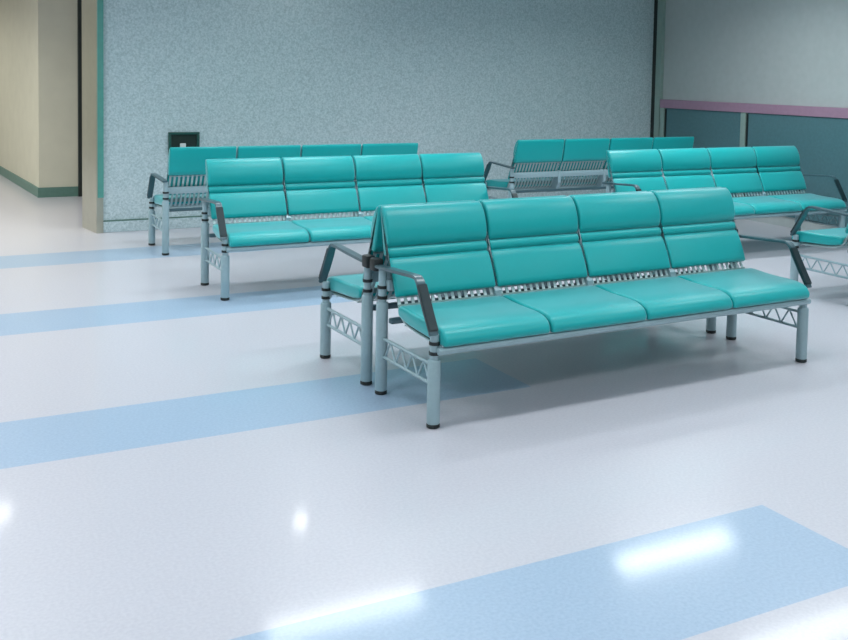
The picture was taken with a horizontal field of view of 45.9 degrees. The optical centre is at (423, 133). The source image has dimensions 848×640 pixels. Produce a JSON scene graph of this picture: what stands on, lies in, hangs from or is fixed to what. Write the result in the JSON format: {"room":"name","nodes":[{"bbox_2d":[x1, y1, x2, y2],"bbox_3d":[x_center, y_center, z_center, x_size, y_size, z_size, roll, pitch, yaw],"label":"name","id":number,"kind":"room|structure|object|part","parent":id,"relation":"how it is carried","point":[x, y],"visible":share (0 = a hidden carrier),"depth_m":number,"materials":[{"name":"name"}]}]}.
{"room":"hospital interior","nodes":[
{"label":"hospital interior","id":0,"kind":"room"},
{"bbox_2d":[0,0,77,187],"bbox_3d":[-2.539,-0.825,13.949,6.425,2.650,4.590,-1,4,-28],"label":"wall","id":1,"kind":"structure","parent":0,"point":[39,65],"depth_m":10.74,"materials":[{"name":"beige paint"}]},
{"bbox_2d":[0,166,77,197],"bbox_3d":[-5.266,0.486,12.570,0.404,0.105,4.654,-2,4,-36],"label":"baseboard","id":2,"kind":"structure","parent":1,"relation":"attached to","point":[36,191],"depth_m":10.79,"materials":[{"name":"green plastic"}]},
{"bbox_2d":[77,0,81,196],"bbox_3d":[-3.265,-0.389,10.953,0.985,2.120,0.085,-1,4,-28],"label":"door frame","id":3,"kind":"structure","parent":1,"relation":"in","point":[79,2],"depth_m":10.72,"materials":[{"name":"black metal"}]},
{"bbox_2d":[103,0,653,219],"bbox_3d":[-0.059,-0.537,9.970,6.135,2.650,0.340,-1,4,-28],"label":"wall","id":4,"kind":"structure","parent":0,"point":[483,77],"depth_m":9.52,"materials":[{"name":"paint"}]},
{"bbox_2d":[82,0,102,232],"bbox_3d":[-2.817,-0.497,8.507,0.111,2.650,0.380,-1,4,-28],"label":"trim","id":5,"kind":"structure","parent":4,"relation":"attached to","point":[92,206],"depth_m":8.49,"materials":[{"name":"beige paint"}]},
{"bbox_2d":[97,0,103,197],"bbox_3d":[-2.695,-0.635,8.343,0.048,2.350,0.007,-1,4,-28],"label":"trim","id":6,"kind":"structure","parent":4,"relation":"attached to","point":[100,96],"depth_m":8.36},
{"bbox_2d":[103,215,201,221],"bbox_3d":[-0.086,0.701,9.842,5.932,0.010,0.016,-1,4,-28],"label":"trim","id":7,"kind":"structure","parent":4,"relation":"attached to","point":[200,215],"depth_m":8.62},
{"bbox_2d":[168,132,199,152],"bbox_3d":[-2.094,0.088,8.736,0.270,0.208,0.030,-1,4,-28],"label":"wall box","id":8,"kind":"object","parent":4,"relation":"attached to","point":[175,139],"visible":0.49,"depth_m":8.73,"materials":[{"name":"green plastic"}]},
{"bbox_3d":[-2.098,0.088,8.745,0.226,0.164,0.010,-1,4,-28],"label":"plate","id":9,"kind":"part","parent":8,"relation":"part of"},
{"bbox_2d":[103,211,374,232],"bbox_3d":[-0.087,0.752,9.846,5.932,0.092,0.014,-1,4,-28],"label":"baseboard","id":10,"kind":"structure","parent":4,"relation":"attached to","point":[190,222],"depth_m":8.76,"materials":[{"name":"grey"}]},
{"bbox_2d":[0,175,847,639],"bbox_3d":[-1.224,1.036,6.617,11.350,0.120,19.300,-1,4,-28],"label":"floor","id":11,"kind":"structure","parent":0,"point":[179,461],"depth_m":3.59,"materials":[{"name":"tile"}]},
{"bbox_2d":[147,143,417,255],"bbox_3d":[-1.103,0.475,8.164,2.170,0.813,0.587,-1,4,-28],"label":"bench","id":12,"kind":"object","parent":11,"relation":"on","point":[185,183],"visible":0.27,"depth_m":7.66,"materials":[{"name":"leather"}]},
{"bbox_3d":[-2.147,0.685,7.903,0.053,0.362,0.053,-1,4,-28],"label":"leg","id":13,"kind":"part","parent":12,"relation":"part of","materials":[{"name":"silver metal"}]},
{"bbox_3d":[-2.042,0.418,7.665,0.040,0.215,0.526,-1,4,-28],"label":"armrest","id":14,"kind":"part","parent":12,"relation":"part of","materials":[{"name":"metal"}]},
{"bbox_3d":[-1.932,0.627,7.488,0.053,0.536,0.053,-1,4,-28],"label":"leg","id":15,"kind":"part","parent":12,"relation":"part of","materials":[{"name":"silver metal"}]},
{"bbox_2d":[153,194,208,204],"bbox_3d":[-1.836,0.516,7.885,0.510,0.087,0.409,-1,4,-28],"label":"seat cushion","id":16,"kind":"object","parent":12,"relation":"on","point":[184,199],"depth_m":7.68,"materials":[{"name":"teal plastic"}]},
{"bbox_3d":[-1.010,0.413,7.984,2.075,0.053,0.028,-1,4,-28],"label":"rail","id":17,"kind":"part","parent":12,"relation":"part of","materials":[{"name":"silver metal"}]},
{"bbox_3d":[-1.025,0.562,8.017,2.075,0.024,0.030,-1,4,-28],"label":"rail","id":18,"kind":"part","parent":12,"relation":"part of","materials":[{"name":"metal"}]},
{"bbox_2d":[167,146,236,194],"bbox_3d":[-1.693,0.279,7.605,0.508,0.374,0.168,-1,4,-28],"label":"cushion","id":19,"kind":"object","parent":12,"relation":"on","point":[186,172],"depth_m":7.53,"materials":[{"name":"teal leather"}]},
{"bbox_2d":[236,145,300,161],"bbox_3d":[-1.232,0.272,7.845,0.508,0.374,0.168,-1,4,-28],"label":"cushion","id":20,"kind":"object","parent":12,"relation":"on","point":[268,151],"depth_m":7.76,"materials":[{"name":"teal leather"}]},
{"bbox_2d":[300,144,360,158],"bbox_3d":[-0.772,0.266,8.085,0.508,0.374,0.168,-1,4,-28],"label":"cushion","id":21,"kind":"object","parent":12,"relation":"on","point":[351,150],"depth_m":8.00,"materials":[{"name":"teal leather"}]},
{"bbox_2d":[361,143,417,154],"bbox_3d":[-0.311,0.259,8.325,0.508,0.374,0.168,-1,4,-28],"label":"cushion","id":22,"kind":"object","parent":12,"relation":"on","point":[376,148],"depth_m":8.24,"materials":[{"name":"teal leather"}]},
{"bbox_2d":[198,153,517,300],"bbox_3d":[-0.378,0.575,6.748,2.170,0.813,0.587,-1,4,-27],"label":"bench","id":23,"kind":"object","parent":11,"relation":"on","point":[239,188],"visible":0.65,"depth_m":6.68,"materials":[{"name":"leather"}]},
{"bbox_3d":[-1.415,0.698,6.474,0.053,0.536,0.053,-1,4,-27],"label":"leg","id":24,"kind":"part","parent":23,"relation":"part of","materials":[{"name":"silver metal"}]},
{"bbox_3d":[-1.323,0.517,6.260,0.040,0.215,0.526,-1,4,-27],"label":"armrest","id":25,"kind":"part","parent":23,"relation":"part of","materials":[{"name":"metal"}]},
{"bbox_3d":[-1.205,0.814,6.069,0.053,0.362,0.053,-1,4,-27],"label":"leg","id":26,"kind":"part","parent":23,"relation":"part of","materials":[{"name":"silver metal"}]},
{"bbox_2d":[205,157,286,218],"bbox_3d":[-1.162,0.352,6.563,0.508,0.374,0.168,-1,4,-27],"label":"cushion","id":27,"kind":"object","parent":23,"relation":"on","point":[244,187],"depth_m":6.55,"materials":[{"name":"teal leather"}]},
{"bbox_2d":[213,221,309,246],"bbox_3d":[-1.030,0.626,6.314,0.510,0.087,0.409,-1,4,-27],"label":"seat cushion","id":28,"kind":"object","parent":23,"relation":"on","point":[261,233],"depth_m":6.21,"materials":[{"name":"teal leather"}]},
{"bbox_3d":[-0.256,0.687,6.515,2.099,0.028,0.029,-1,4,-27],"label":"rail","id":29,"kind":"part","parent":23,"relation":"part of","materials":[{"name":"silver metal"}]},
{"bbox_2d":[282,156,358,214],"bbox_3d":[-0.701,0.346,6.801,0.508,0.374,0.168,-1,4,-27],"label":"cushion","id":30,"kind":"object","parent":23,"relation":"on","point":[314,185],"depth_m":6.78,"materials":[{"name":"teal leather"}]},
{"bbox_2d":[291,217,371,241],"bbox_3d":[-0.568,0.620,6.553,0.510,0.087,0.409,-1,4,-27],"label":"seat cushion","id":31,"kind":"object","parent":23,"relation":"on","point":[335,229],"depth_m":6.42,"materials":[{"name":"teal leather"}]},
{"bbox_2d":[363,216,372,220],"bbox_3d":[-0.107,0.614,6.791,0.510,0.087,0.409,-1,4,-27],"label":"seat cushion","id":32,"kind":"object","parent":23,"relation":"on","point":[369,218],"depth_m":6.79,"materials":[{"name":"teal leather"}]},
{"bbox_2d":[353,154,425,210],"bbox_3d":[-0.239,0.339,7.040,0.508,0.374,0.168,-1,4,-27],"label":"cushion","id":33,"kind":"object","parent":23,"relation":"on","point":[378,180],"depth_m":7.02,"materials":[{"name":"teal leather"}]},
{"bbox_2d":[419,153,488,202],"bbox_3d":[0.223,0.333,7.278,0.508,0.374,0.168,-1,4,-27],"label":"cushion","id":34,"kind":"object","parent":23,"relation":"on","point":[444,177],"depth_m":7.26,"materials":[{"name":"teal leather"}]},
{"bbox_3d":[0.566,0.491,7.236,0.040,0.215,0.526,-1,4,-27],"label":"armrest","id":35,"kind":"part","parent":23,"relation":"part of","materials":[{"name":"metal"}]},
{"bbox_2d":[318,187,721,384],"bbox_3d":[0.558,0.688,5.174,2.173,0.813,0.587,-1,4,-29],"label":"bench","id":36,"kind":"object","parent":11,"relation":"on","point":[362,288],"visible":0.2,"depth_m":4.67,"materials":[{"name":"plastic"}]},
{"bbox_3d":[-0.479,0.899,4.888,0.053,0.362,0.053,-1,4,-29],"label":"leg","id":37,"kind":"part","parent":36,"relation":"part of","materials":[{"name":"silver metal"}]},
{"bbox_3d":[-0.370,0.633,4.652,0.040,0.215,0.526,-1,4,-29],"label":"armrest","id":38,"kind":"part","parent":36,"relation":"part of","materials":[{"name":"metal"}]},
{"bbox_2d":[327,274,393,297],"bbox_3d":[-0.168,0.730,4.877,0.510,0.087,0.409,-1,4,-29],"label":"seat cushion","id":39,"kind":"object","parent":36,"relation":"on","point":[344,286],"depth_m":4.74,"materials":[{"name":"teal leather"}]},
{"bbox_3d":[-0.254,0.841,4.478,0.053,0.536,0.053,-1,4,-29],"label":"leg","id":40,"kind":"part","parent":36,"relation":"part of","materials":[{"name":"silver metal"}]},
{"bbox_2d":[362,200,474,282],"bbox_3d":[-0.019,0.493,4.601,0.508,0.374,0.168,-1,4,-29],"label":"cushion","id":41,"kind":"object","parent":36,"relation":"on","point":[376,244],"depth_m":4.45,"materials":[{"name":"teal leather"}]},
{"bbox_3d":[0.655,0.626,4.996,2.075,0.053,0.028,-1,4,-29],"label":"rail","id":42,"kind":"part","parent":36,"relation":"part of","materials":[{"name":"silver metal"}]},
{"bbox_2d":[479,195,564,258],"bbox_3d":[0.435,0.485,4.852,0.508,0.374,0.168,-1,4,-29],"label":"cushion","id":43,"kind":"object","parent":36,"relation":"on","point":[480,201],"depth_m":4.76,"materials":[{"name":"teal leather"}]},
{"bbox_3d":[0.640,0.775,5.028,2.075,0.024,0.030,-1,4,-29],"label":"rail","id":44,"kind":"part","parent":36,"relation":"part of","materials":[{"name":"metal"}]},
{"bbox_2d":[569,191,647,197],"bbox_3d":[0.890,0.478,5.103,0.508,0.374,0.168,-1,4,-29],"label":"cushion","id":45,"kind":"object","parent":36,"relation":"on","point":[633,191],"depth_m":5.01,"materials":[{"name":"teal leather"}]},
{"bbox_2d":[649,187,721,192],"bbox_3d":[1.345,0.471,5.354,0.508,0.374,0.168,-1,4,-29],"label":"cushion","id":46,"kind":"object","parent":36,"relation":"on","point":[652,191],"depth_m":5.25,"materials":[{"name":"teal leather"}]},
{"bbox_3d":[1.583,0.812,5.492,0.053,0.536,0.053,-1,4,-29],"label":"leg","id":47,"kind":"part","parent":36,"relation":"part of","materials":[{"name":"silver metal"}]},
{"bbox_2d":[484,137,693,198],"bbox_3d":[1.620,0.428,9.724,2.170,0.813,0.587,-1,4,-27],"label":"bench","id":48,"kind":"object","parent":11,"relation":"on","point":[538,165],"visible":0.52,"depth_m":9.33,"materials":[{"name":"leather"}]},
{"bbox_3d":[0.678,0.371,9.228,0.040,0.215,0.526,-1,4,-27],"label":"armrest","id":49,"kind":"part","parent":48,"relation":"part of","materials":[{"name":"metal"}]},
{"bbox_3d":[0.789,0.580,9.051,0.053,0.536,0.053,-1,4,-27],"label":"leg","id":50,"kind":"part","parent":48,"relation":"part of","materials":[{"name":"silver metal"}]},
{"bbox_2d":[485,178,550,187],"bbox_3d":[0.886,0.469,9.447,0.510,0.087,0.409,-1,4,-27],"label":"seat cushion","id":51,"kind":"object","parent":48,"relation":"on","point":[532,182],"depth_m":9.29,"materials":[{"name":"teal plastic"}]},
{"bbox_2d":[508,139,563,178],"bbox_3d":[1.028,0.232,9.167,0.508,0.374,0.168,-1,4,-27],"label":"cushion","id":52,"kind":"object","parent":48,"relation":"on","point":[533,158],"depth_m":9.13,"materials":[{"name":"teal leather"}]},
{"bbox_3d":[1.712,0.366,9.544,2.075,0.053,0.028,-1,4,-27],"label":"rail","id":53,"kind":"part","parent":48,"relation":"part of","materials":[{"name":"silver metal"}]},
{"bbox_3d":[1.698,0.516,9.576,2.075,0.024,0.030,-1,4,-27],"label":"rail","id":54,"kind":"part","parent":48,"relation":"part of","materials":[{"name":"metal"}]},
{"bbox_2d":[539,177,595,185],"bbox_3d":[1.348,0.462,9.686,0.510,0.087,0.409,-1,4,-27],"label":"seat cushion","id":55,"kind":"object","parent":48,"relation":"on","point":[565,181],"depth_m":9.51,"materials":[{"name":"teal"}]},
{"bbox_2d":[556,138,609,176],"bbox_3d":[1.489,0.225,9.406,0.508,0.374,0.168,-1,4,-27],"label":"cushion","id":56,"kind":"object","parent":48,"relation":"on","point":[586,157],"depth_m":9.37,"materials":[{"name":"teal leather"}]},
{"bbox_2d":[602,137,652,175],"bbox_3d":[1.951,0.219,9.644,0.508,0.374,0.168,-1,4,-27],"label":"cushion","id":57,"kind":"object","parent":48,"relation":"on","point":[644,142],"depth_m":9.55,"materials":[{"name":"teal leather"}]},
{"bbox_2d":[652,137,693,149],"bbox_3d":[2.413,0.213,9.883,0.508,0.374,0.168,-1,4,-27],"label":"cushion","id":58,"kind":"object","parent":48,"relation":"on","point":[657,142],"depth_m":9.80,"materials":[{"name":"teal leather"}]},
{"bbox_2d":[370,188,811,428],"bbox_3d":[0.846,0.725,4.652,2.173,0.813,0.587,-1,4,-29],"label":"bench","id":59,"kind":"object","parent":11,"relation":"on","point":[438,248],"visible":1,"depth_m":4.59,"materials":[{"name":"teal leather"}]},
{"bbox_3d":[-0.183,0.851,4.349,0.053,0.536,0.053,-1,4,-29],"label":"leg","id":60,"kind":"part","parent":59,"relation":"part of","materials":[{"name":"silver metal"}]},
{"bbox_3d":[0.762,0.791,4.807,2.075,0.024,0.030,-1,4,-29],"label":"rail","id":61,"kind":"part","parent":59,"relation":"part of","materials":[{"name":"metal"}]},
{"bbox_3d":[-0.085,0.669,4.138,0.040,0.215,0.526,-1,4,-29],"label":"armrest","id":62,"kind":"part","parent":59,"relation":"part of","materials":[{"name":"metal"}]},
{"bbox_3d":[0.039,0.966,3.950,0.053,0.362,0.053,-1,4,-29],"label":"leg","id":63,"kind":"part","parent":59,"relation":"part of","materials":[{"name":"silver metal"}]},
{"bbox_2d":[381,201,495,296],"bbox_3d":[0.067,0.504,4.445,0.508,0.374,0.168,-1,4,-29],"label":"cushion","id":64,"kind":"object","parent":59,"relation":"on","point":[450,245],"depth_m":4.43,"materials":[{"name":"teal leather"}]},
{"bbox_2d":[398,295,549,346],"bbox_3d":[0.206,0.778,4.200,0.510,0.087,0.409,-1,4,-29],"label":"seat cushion","id":65,"kind":"object","parent":59,"relation":"on","point":[484,320],"depth_m":4.11,"materials":[{"name":"teal leather"}]},
{"bbox_3d":[0.752,0.638,4.821,2.075,0.053,0.028,-1,4,-29],"label":"rail","id":66,"kind":"part","parent":59,"relation":"part of","materials":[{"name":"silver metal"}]},
{"bbox_2d":[482,196,587,286],"bbox_3d":[0.522,0.497,4.696,0.508,0.374,0.168,-1,4,-29],"label":"cushion","id":67,"kind":"object","parent":59,"relation":"on","point":[529,241],"depth_m":4.68,"materials":[{"name":"teal leather"}]},
{"bbox_2d":[503,285,646,332],"bbox_3d":[0.661,0.771,4.451,0.510,0.087,0.409,-1,4,-29],"label":"seat cushion","id":68,"kind":"object","parent":59,"relation":"on","point":[573,308],"depth_m":4.36,"materials":[{"name":"teal leather"}]},
{"bbox_2d":[572,192,669,276],"bbox_3d":[0.977,0.489,4.947,0.508,0.374,0.168,-1,4,-29],"label":"cushion","id":69,"kind":"object","parent":59,"relation":"on","point":[618,233],"depth_m":4.93,"materials":[{"name":"teal leather"}]},
{"bbox_3d":[0.975,0.838,4.422,2.099,0.028,0.029,-1,4,-29],"label":"rail","id":70,"kind":"part","parent":59,"relation":"part of","materials":[{"name":"silver metal"}]},
{"bbox_2d":[594,276,731,319],"bbox_3d":[1.116,0.763,4.702,0.510,0.087,0.409,-1,4,-29],"label":"seat cushion","id":71,"kind":"object","parent":59,"relation":"on","point":[660,297],"depth_m":4.62,"materials":[{"name":"teal leather"}]},
{"bbox_2d":[653,188,744,267],"bbox_3d":[1.431,0.482,5.198,0.508,0.374,0.168,-1,4,-29],"label":"cushion","id":72,"kind":"object","parent":59,"relation":"on","point":[697,227],"depth_m":5.17,"materials":[{"name":"teal leather"}]},
{"bbox_3d":[1.654,0.821,5.363,0.053,0.536,0.053,-1,4,-29],"label":"leg","id":73,"kind":"part","parent":59,"relation":"part of","materials":[{"name":"silver metal"}]},
{"bbox_2d":[677,268,809,307],"bbox_3d":[1.571,0.756,4.953,0.510,0.087,0.409,-1,4,-29],"label":"seat cushion","id":74,"kind":"object","parent":59,"relation":"on","point":[745,287],"depth_m":4.87,"materials":[{"name":"teal leather"}]},
{"bbox_3d":[1.776,0.640,5.165,0.040,0.215,0.526,-1,4,-29],"label":"armrest","id":75,"kind":"part","parent":59,"relation":"part of","materials":[{"name":"metal"}]},
{"bbox_3d":[1.876,0.937,4.964,0.053,0.362,0.053,-1,4,-29],"label":"leg","id":76,"kind":"part","parent":59,"relation":"part of","materials":[{"name":"silver metal"}]},
{"bbox_2d":[602,146,846,230],"bbox_3d":[2.479,0.541,8.144,2.170,0.813,0.587,-1,4,-27],"label":"bench","id":77,"kind":"object","parent":11,"relation":"on","point":[760,170],"visible":0.64,"depth_m":8.28,"materials":[{"name":"leather"}]},
{"bbox_3d":[1.442,0.664,7.866,0.053,0.536,0.053,-1,4,-27],"label":"leg","id":78,"kind":"part","parent":77,"relation":"part of","materials":[{"name":"silver metal"}]},
{"bbox_3d":[1.535,0.483,7.652,0.040,0.215,0.526,-1,4,-27],"label":"armrest","id":79,"kind":"part","parent":77,"relation":"part of","materials":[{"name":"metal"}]},
{"bbox_2d":[606,149,666,191],"bbox_3d":[1.695,0.318,7.956,0.508,0.374,0.168,-1,4,-27],"label":"cushion","id":80,"kind":"object","parent":77,"relation":"on","point":[645,168],"depth_m":7.95,"materials":[{"name":"teal leather"}]},
{"bbox_2d":[658,148,714,189],"bbox_3d":[2.156,0.311,8.196,0.508,0.374,0.168,-1,4,-27],"label":"cushion","id":81,"kind":"object","parent":77,"relation":"on","point":[682,168],"depth_m":8.18,"materials":[{"name":"teal leather"}]},
{"bbox_2d":[706,147,762,193],"bbox_3d":[2.616,0.305,8.436,0.508,0.374,0.168,-1,4,-27],"label":"cushion","id":82,"kind":"object","parent":77,"relation":"on","point":[736,169],"depth_m":8.42,"materials":[{"name":"teal leather"}]},
{"bbox_2d":[734,202,754,215],"bbox_3d":[2.289,0.586,7.947,0.510,0.087,0.409,-1,4,-27],"label":"seat cushion","id":83,"kind":"object","parent":77,"relation":"on","point":[741,208],"depth_m":7.87,"materials":[{"name":"teal leather"}]},
{"bbox_2d":[732,196,801,213],"bbox_3d":[2.750,0.579,8.187,0.510,0.087,0.409,-1,4,-27],"label":"seat cushion","id":84,"kind":"object","parent":77,"relation":"on","point":[759,204],"depth_m":8.08,"materials":[{"name":"teal leather"}]},
{"bbox_2d":[752,146,805,191],"bbox_3d":[3.077,0.298,8.675,0.508,0.374,0.168,-1,4,-27],"label":"cushion","id":85,"kind":"object","parent":77,"relation":"on","point":[777,168],"depth_m":8.65,"materials":[{"name":"teal leather"}]},
{"bbox_3d":[2.602,0.653,7.911,2.099,0.028,0.029,-1,4,-27],"label":"rail","id":86,"kind":"part","parent":77,"relation":"part of","materials":[{"name":"silver metal"}]},
{"bbox_3d":[3.304,0.638,8.835,0.053,0.536,0.053,-1,4,-27],"label":"leg","id":87,"kind":"part","parent":77,"relation":"part of","materials":[{"name":"silver metal"}]},
{"bbox_2d":[770,193,845,210],"bbox_3d":[3.211,0.573,8.427,0.510,0.087,0.409,-1,4,-27],"label":"seat cushion","id":88,"kind":"object","parent":77,"relation":"on","point":[804,200],"depth_m":8.34,"materials":[{"name":"teal leather"}]},
{"bbox_3d":[3.421,0.457,8.634,0.040,0.215,0.526,-1,4,-27],"label":"armrest","id":89,"kind":"part","parent":77,"relation":"part of","materials":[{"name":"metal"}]},
{"bbox_3d":[3.515,0.754,8.431,0.053,0.362,0.053,-1,4,-27],"label":"leg","id":90,"kind":"part","parent":77,"relation":"part of","materials":[{"name":"silver metal"}]},
{"bbox_2d":[790,206,847,280],"bbox_3d":[3.490,0.637,6.874,2.170,0.813,0.587,-1,4,-28],"label":"bench","id":91,"kind":"object","parent":11,"relation":"on","point":[833,237],"visible":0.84,"depth_m":6.48,"materials":[{"name":"plastic"}]},
{"bbox_3d":[2.447,0.846,6.610,0.053,0.362,0.053,-1,4,-28],"label":"leg","id":92,"kind":"part","parent":91,"relation":"part of","materials":[{"name":"silver metal"}]},
{"bbox_3d":[2.552,0.580,6.373,0.040,0.215,0.526,-1,4,-28],"label":"armrest","id":93,"kind":"part","parent":91,"relation":"part of","materials":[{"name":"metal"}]},
{"bbox_2d":[792,227,847,244],"bbox_3d":[2.758,0.677,6.593,0.510,0.087,0.409,-1,4,-28],"label":"seat cushion","id":94,"kind":"object","parent":91,"relation":"on","point":[833,236],"depth_m":6.49,"materials":[{"name":"teal leather"}]},
{"bbox_2d":[663,0,847,107],"bbox_3d":[5.409,-0.192,5.939,0.200,2.650,11.900,-1,4,-28],"label":"wall","id":95,"kind":"structure","parent":0,"point":[775,52],"depth_m":9.80,"materials":[{"name":"grey paint"}]},
{"bbox_2d":[650,0,657,137],"bbox_3d":[2.564,-0.610,11.107,0.030,2.550,0.075,-1,4,-28],"label":"trim","id":96,"kind":"structure","parent":95,"relation":"attached to","point":[655,1],"depth_m":11.10,"materials":[{"name":"grey metal"}]},
{"bbox_2d":[654,0,665,136],"bbox_3d":[2.593,-0.555,11.038,0.045,2.650,0.080,-1,4,-28],"label":"trim","id":97,"kind":"structure","parent":95,"relation":"attached to","point":[661,14],"depth_m":11.00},
{"bbox_2d":[659,108,665,136],"bbox_3d":[2.617,0.244,11.002,0.055,1.060,0.064,-1,4,-28],"label":"trim","id":98,"kind":"structure","parent":95,"relation":"attached to","point":[662,110],"depth_m":10.96,"materials":[{"name":"grey metal"}]},
{"bbox_2d":[664,109,666,136],"bbox_3d":[2.644,0.202,10.967,0.040,0.950,0.018,-1,4,-28],"label":"trim","id":99,"kind":"structure","parent":95,"relation":"attached to","point":[665,109],"depth_m":10.93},
{"bbox_2d":[666,108,740,196],"bbox_3d":[2.906,0.232,10.478,0.030,0.960,1.120,-1,4,-28],"label":"wall panel","id":100,"kind":"object","parent":95,"relation":"attached to","point":[709,129],"depth_m":10.39,"materials":[{"name":"blue paint"}]},
{"bbox_2d":[738,112,748,196],"bbox_3d":[3.170,0.319,9.951,0.055,1.060,0.064,-1,4,-28],"label":"trim","id":101,"kind":"structure","parent":95,"relation":"attached to","point":[743,115],"depth_m":9.91,"materials":[{"name":"grey metal"}]},
{"bbox_2d":[660,99,847,118],"bbox_3d":[5.334,0.033,5.825,0.045,0.092,11.740,-1,4,-28],"label":"trim","id":102,"kind":"structure","parent":95,"relation":"attached to","point":[830,112],"depth_m":9.73,"materials":[{"name":"plastic"}]},
{"bbox_2d":[746,216,837,230],"bbox_3d":[5.294,1.082,5.960,0.016,0.100,11.884,-1,4,-28],"label":"baseboard","id":103,"kind":"structure","parent":95,"relation":"attached to","point":[784,221],"depth_m":9.46,"materials":[{"name":"grey"}]},
{"bbox_2d":[746,113,847,226],"bbox_3d":[3.507,0.312,9.334,0.030,0.960,1.330,-1,4,-28],"label":"wall panel","id":104,"kind":"object","parent":95,"relation":"attached to","point":[821,143],"depth_m":9.18,"materials":[{"name":"teal paint"}]}
]}

